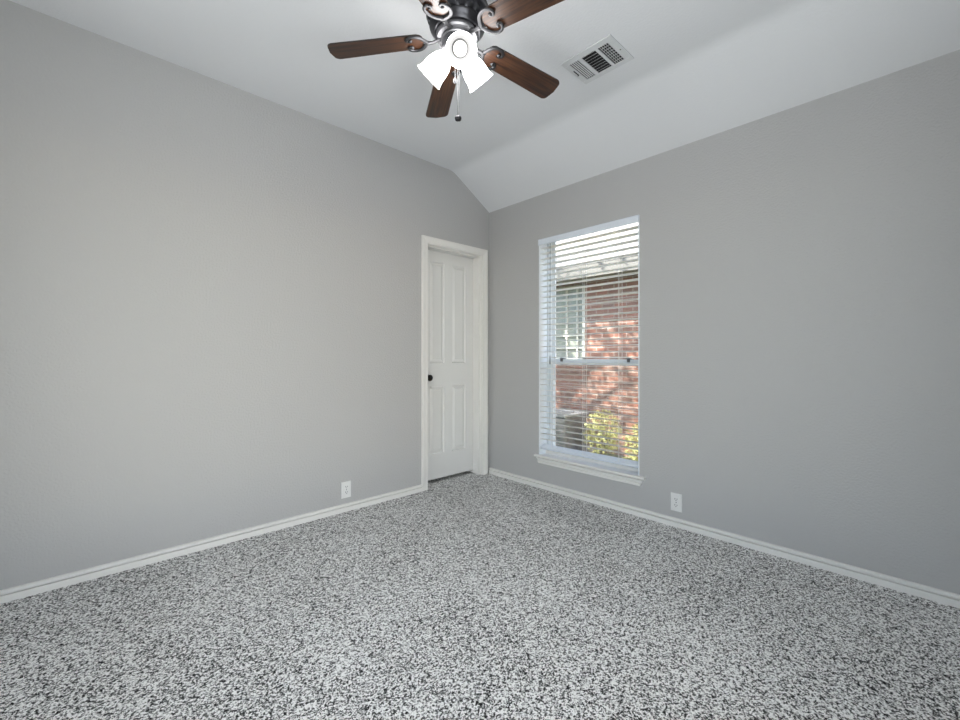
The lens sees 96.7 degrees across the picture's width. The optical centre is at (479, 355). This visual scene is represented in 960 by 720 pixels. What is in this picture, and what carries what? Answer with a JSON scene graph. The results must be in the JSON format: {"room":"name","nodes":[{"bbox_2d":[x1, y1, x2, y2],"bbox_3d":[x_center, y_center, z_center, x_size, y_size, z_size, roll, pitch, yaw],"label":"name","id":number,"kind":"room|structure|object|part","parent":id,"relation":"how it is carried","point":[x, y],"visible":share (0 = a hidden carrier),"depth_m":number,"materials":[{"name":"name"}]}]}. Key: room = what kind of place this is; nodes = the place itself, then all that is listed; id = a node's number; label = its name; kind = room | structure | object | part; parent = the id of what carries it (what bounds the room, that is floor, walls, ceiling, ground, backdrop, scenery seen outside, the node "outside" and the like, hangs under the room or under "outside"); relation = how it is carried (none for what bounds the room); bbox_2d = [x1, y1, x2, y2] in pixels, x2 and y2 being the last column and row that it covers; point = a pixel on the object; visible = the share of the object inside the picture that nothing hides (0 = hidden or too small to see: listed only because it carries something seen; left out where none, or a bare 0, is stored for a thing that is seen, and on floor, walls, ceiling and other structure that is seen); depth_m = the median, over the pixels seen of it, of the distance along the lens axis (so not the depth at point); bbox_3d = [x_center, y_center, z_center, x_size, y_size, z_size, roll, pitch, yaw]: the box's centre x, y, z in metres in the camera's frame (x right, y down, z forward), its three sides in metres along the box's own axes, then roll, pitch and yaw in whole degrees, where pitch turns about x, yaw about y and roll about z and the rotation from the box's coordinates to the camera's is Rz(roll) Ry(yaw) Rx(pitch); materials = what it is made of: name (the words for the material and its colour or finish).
{"room":"empty bedroom","nodes":[
{"label":"empty bedroom","id":0,"kind":"room"},
{"bbox_2d":[0,0,488,589],"bbox_3d":[-1.219,-0.300,2.895,3.780,2.800,0.180,0,0,-43],"label":"wall","id":1,"kind":"structure","parent":0,"point":[210,289],"depth_m":2.37,"materials":[{"name":"grey paint"}]},
{"bbox_2d":[0,484,422,603],"bbox_3d":[-1.433,1.073,2.557,2.645,0.054,0.019,0,0,-43],"label":"baseboard","id":2,"kind":"structure","parent":1,"relation":"attached to","point":[33,588],"depth_m":2.34,"materials":[{"name":"white paint"}]},
{"bbox_2d":[341,480,350,498],"bbox_3d":[-0.946,0.949,3.022,0.070,0.115,0.009,0,0,-43],"label":"wall outlet","id":3,"kind":"object","parent":1,"relation":"attached to","point":[345,486],"visible":1,"depth_m":3.02,"materials":[{"name":"white plastic"}]},
{"bbox_2d":[421,235,487,490],"bbox_3d":[-0.265,0.060,3.783,0.738,2.079,0.198,0,0,-43],"label":"door","id":4,"kind":"structure","parent":1,"relation":"in","point":[454,276],"depth_m":3.84,"materials":[{"name":"white paint"}]},
{"bbox_2d":[0,471,959,719],"bbox_3d":[-0.252,1.160,1.869,3.780,0.120,4.440,0,0,-43],"label":"floor","id":5,"kind":"structure","parent":0,"point":[469,595],"depth_m":1.70,"materials":[{"name":"carpet"}]},
{"bbox_2d":[9,0,959,212],"bbox_3d":[0.057,-1.477,1.542,3.780,0.486,3.540,0,0,-43],"label":"ceiling","id":6,"kind":"structure","parent":0,"point":[699,69],"depth_m":2.25,"materials":[{"name":"white paint"}]},
{"bbox_2d":[327,0,563,121],"bbox_3d":[-0.071,-1.315,1.851,1.078,0.571,1.072,0,0,-43],"label":"ceiling fan","id":7,"kind":"object","parent":6,"relation":"hanging from","point":[457,26],"visible":1,"depth_m":1.84,"materials":[{"name":"brown wood"}]},
{"bbox_3d":[-0.456,-1.356,1.873,0.416,0.006,0.127,-5,11,3],"label":"blade","id":8,"kind":"part","parent":7,"relation":"part of","materials":[{"name":"brown wood"}]},
{"bbox_3d":[-0.207,-1.266,1.888,0.131,0.146,0.146,0,0,-43],"label":"lamp shade","id":9,"kind":"part","parent":7,"relation":"part of","materials":[{"name":"white glass"}]},
{"bbox_3d":[-0.226,-1.356,1.522,0.127,0.006,0.416,12,9,20],"label":"blade","id":10,"kind":"part","parent":7,"relation":"part of","materials":[{"name":"brown wood"}]},
{"bbox_3d":[-0.193,-1.356,2.200,0.127,0.006,0.416,-11,-2,-16],"label":"blade","id":11,"kind":"part","parent":7,"relation":"part of","materials":[{"name":"brown wood"}]},
{"bbox_3d":[-0.099,-1.387,1.856,0.184,0.021,0.184,0,0,-43],"label":"hub plate","id":12,"kind":"part","parent":7,"relation":"part of","materials":[{"name":"grey metal"}]},
{"bbox_3d":[-0.099,-1.175,1.874,0.002,0.250,0.002,0,0,-43],"label":"pull chain","id":13,"kind":"part","parent":7,"relation":"part of","materials":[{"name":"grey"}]},
{"bbox_3d":[-0.081,-1.260,1.754,0.057,0.055,0.056,0,0,-43],"label":"bulb","id":14,"kind":"part","parent":7,"relation":"part of","materials":[{"name":"white glass"}]},
{"bbox_3d":[-0.087,-1.278,1.769,0.064,0.068,0.067,0,0,-43],"label":"bulb","id":15,"kind":"part","parent":7,"relation":"part of","materials":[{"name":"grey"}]},
{"bbox_3d":[-0.084,-1.256,1.743,0.134,0.146,0.144,0,0,-43],"label":"lamp shade","id":16,"kind":"part","parent":7,"relation":"part of","materials":[{"name":"white glass"}]},
{"bbox_3d":[-0.017,-1.266,1.923,0.149,0.146,0.126,0,0,-43],"label":"lamp shade","id":17,"kind":"part","parent":7,"relation":"part of","materials":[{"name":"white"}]},
{"bbox_3d":[0.200,-1.356,2.051,0.416,0.006,0.127,5,-14,-33],"label":"blade","id":18,"kind":"part","parent":7,"relation":"part of","materials":[{"name":"brown wood"}]},
{"bbox_3d":[0.179,-1.356,1.632,0.416,0.006,0.127,6,-7,39],"label":"blade","id":19,"kind":"part","parent":7,"relation":"part of","materials":[{"name":"brown wood"}]},
{"bbox_2d":[561,34,633,83],"bbox_3d":[0.634,-1.645,2.314,0.248,0.118,0.300,0,0,-43],"label":"ceiling vent","id":20,"kind":"object","parent":6,"relation":"in","point":[607,54],"visible":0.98,"depth_m":2.34,"materials":[{"name":"white metal"}]},
{"bbox_2d":[489,50,959,594],"bbox_3d":[1.366,-0.120,2.777,0.180,2.440,3.540,0,0,-43],"label":"wall","id":21,"kind":"structure","parent":0,"point":[799,266],"depth_m":2.29,"materials":[{"name":"grey paint"}]},
{"bbox_2d":[534,222,645,485],"bbox_3d":[0.854,-0.068,3.298,0.210,1.925,0.954,0,0,-43],"label":"window","id":22,"kind":"structure","parent":21,"relation":"in","point":[616,472],"depth_m":3.57,"materials":[{"name":"white plastic"}]},
{"bbox_3d":[0.896,-0.099,3.348,0.080,1.847,0.862,0,0,-43],"label":"frame","id":23,"kind":"part","parent":22,"relation":"part of","materials":[{"name":"white plastic"}]},
{"bbox_2d":[538,215,638,467],"bbox_3d":[0.810,-0.094,3.266,0.074,1.748,0.874,0,0,-43],"label":"window blind","id":24,"kind":"object","parent":22,"relation":"attached to","point":[633,219],"visible":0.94,"depth_m":3.23,"materials":[{"name":"white plastic"}]},
{"bbox_3d":[0.603,-0.081,3.499,0.056,1.682,0.006,0,0,-43],"label":"ladder cord","id":25,"kind":"part","parent":24,"relation":"part of","materials":[{"name":"white fabric"}]},
{"bbox_3d":[0.805,-0.081,3.285,0.056,1.682,0.006,0,0,-43],"label":"ladder cord","id":26,"kind":"part","parent":24,"relation":"part of","materials":[{"name":"white fabric"}]},
{"bbox_3d":[0.816,0.760,3.273,0.052,0.039,0.852,0,0,-43],"label":"rail","id":27,"kind":"part","parent":24,"relation":"part of","materials":[{"name":"white plastic"}]},
{"bbox_3d":[1.007,-0.081,3.070,0.056,1.682,0.006,0,0,-43],"label":"ladder cord","id":28,"kind":"part","parent":24,"relation":"part of","materials":[{"name":"white fabric"}]},
{"bbox_3d":[0.881,0.418,3.334,0.033,0.781,0.824,0,0,-43],"label":"sash","id":29,"kind":"part","parent":22,"relation":"part of","materials":[{"name":"clear glass"}]},
{"bbox_3d":[0.905,-0.468,3.357,0.019,1.083,0.824,0,0,-43],"label":"sash","id":30,"kind":"part","parent":22,"relation":"part of","materials":[{"name":"white plastic"}]},
{"bbox_2d":[671,492,681,512],"bbox_3d":[1.263,0.945,2.748,0.009,0.115,0.070,0,0,-43],"label":"wall outlet","id":31,"kind":"object","parent":21,"relation":"attached to","point":[676,499],"visible":1,"depth_m":2.75,"materials":[{"name":"white plastic"}]},
{"bbox_2d":[489,468,959,608],"bbox_3d":[1.236,1.073,2.770,0.019,0.054,3.348,0,0,-43],"label":"baseboard","id":32,"kind":"structure","parent":21,"relation":"attached to","point":[905,586],"depth_m":2.38,"materials":[{"name":"white paint"}]},
{"label":"outside","id":33,"kind":"structure","parent":0,"visible":0},
{"bbox_2d":[595,451,637,459],"bbox_3d":[5.287,1.570,10.280,15.820,0.100,30.000,0,0,-43],"label":"lawn","id":34,"kind":"structure","parent":33,"point":[607,454],"depth_m":6.43,"materials":[{"name":"green plant"}]},
{"bbox_2d":[556,409,594,452],"bbox_3d":[1.243,1.199,6.770,0.760,0.642,0.840,0,0,-43],"label":"air conditioner","id":35,"kind":"object","parent":34,"relation":"on","point":[563,411],"visible":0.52,"depth_m":6.48,"materials":[{"name":"grey metal"}]},
{"bbox_2d":[556,419,585,448],"bbox_3d":[1.242,1.204,6.740,0.562,0.432,0.642,0,0,-43],"label":"grille","id":36,"kind":"object","parent":35,"relation":"attached to","point":[569,423],"depth_m":6.44,"materials":[{"name":"grey metal"}]},
{"bbox_2d":[556,222,637,457],"bbox_3d":[3.949,-0.980,9.706,7.955,5.000,15.600,0,0,-43],"label":"brick house","id":37,"kind":"structure","parent":34,"relation":"on","point":[607,370],"depth_m":6.75,"materials":[{"name":"red brick"}]},
{"bbox_2d":[582,409,622,454],"bbox_3d":[1.783,1.146,6.204,0.581,0.752,0.577,0,0,-43],"label":"shrub","id":38,"kind":"object","parent":34,"relation":"on","point":[613,423],"visible":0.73,"depth_m":6.15,"materials":[{"name":"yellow plant"}]},
{"bbox_3d":[1.814,1.165,6.228,0.382,0.714,0.439,0,0,-24],"label":"stem","id":39,"kind":"part","parent":38,"relation":"part of","materials":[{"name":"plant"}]},
{"bbox_2d":[623,424,637,460],"bbox_3d":[2.221,1.198,5.709,0.589,0.649,0.574,0,0,-43],"label":"shrub","id":40,"kind":"object","parent":34,"relation":"on","point":[635,427],"visible":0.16,"depth_m":5.72,"materials":[{"name":"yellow plant"}]}
]}

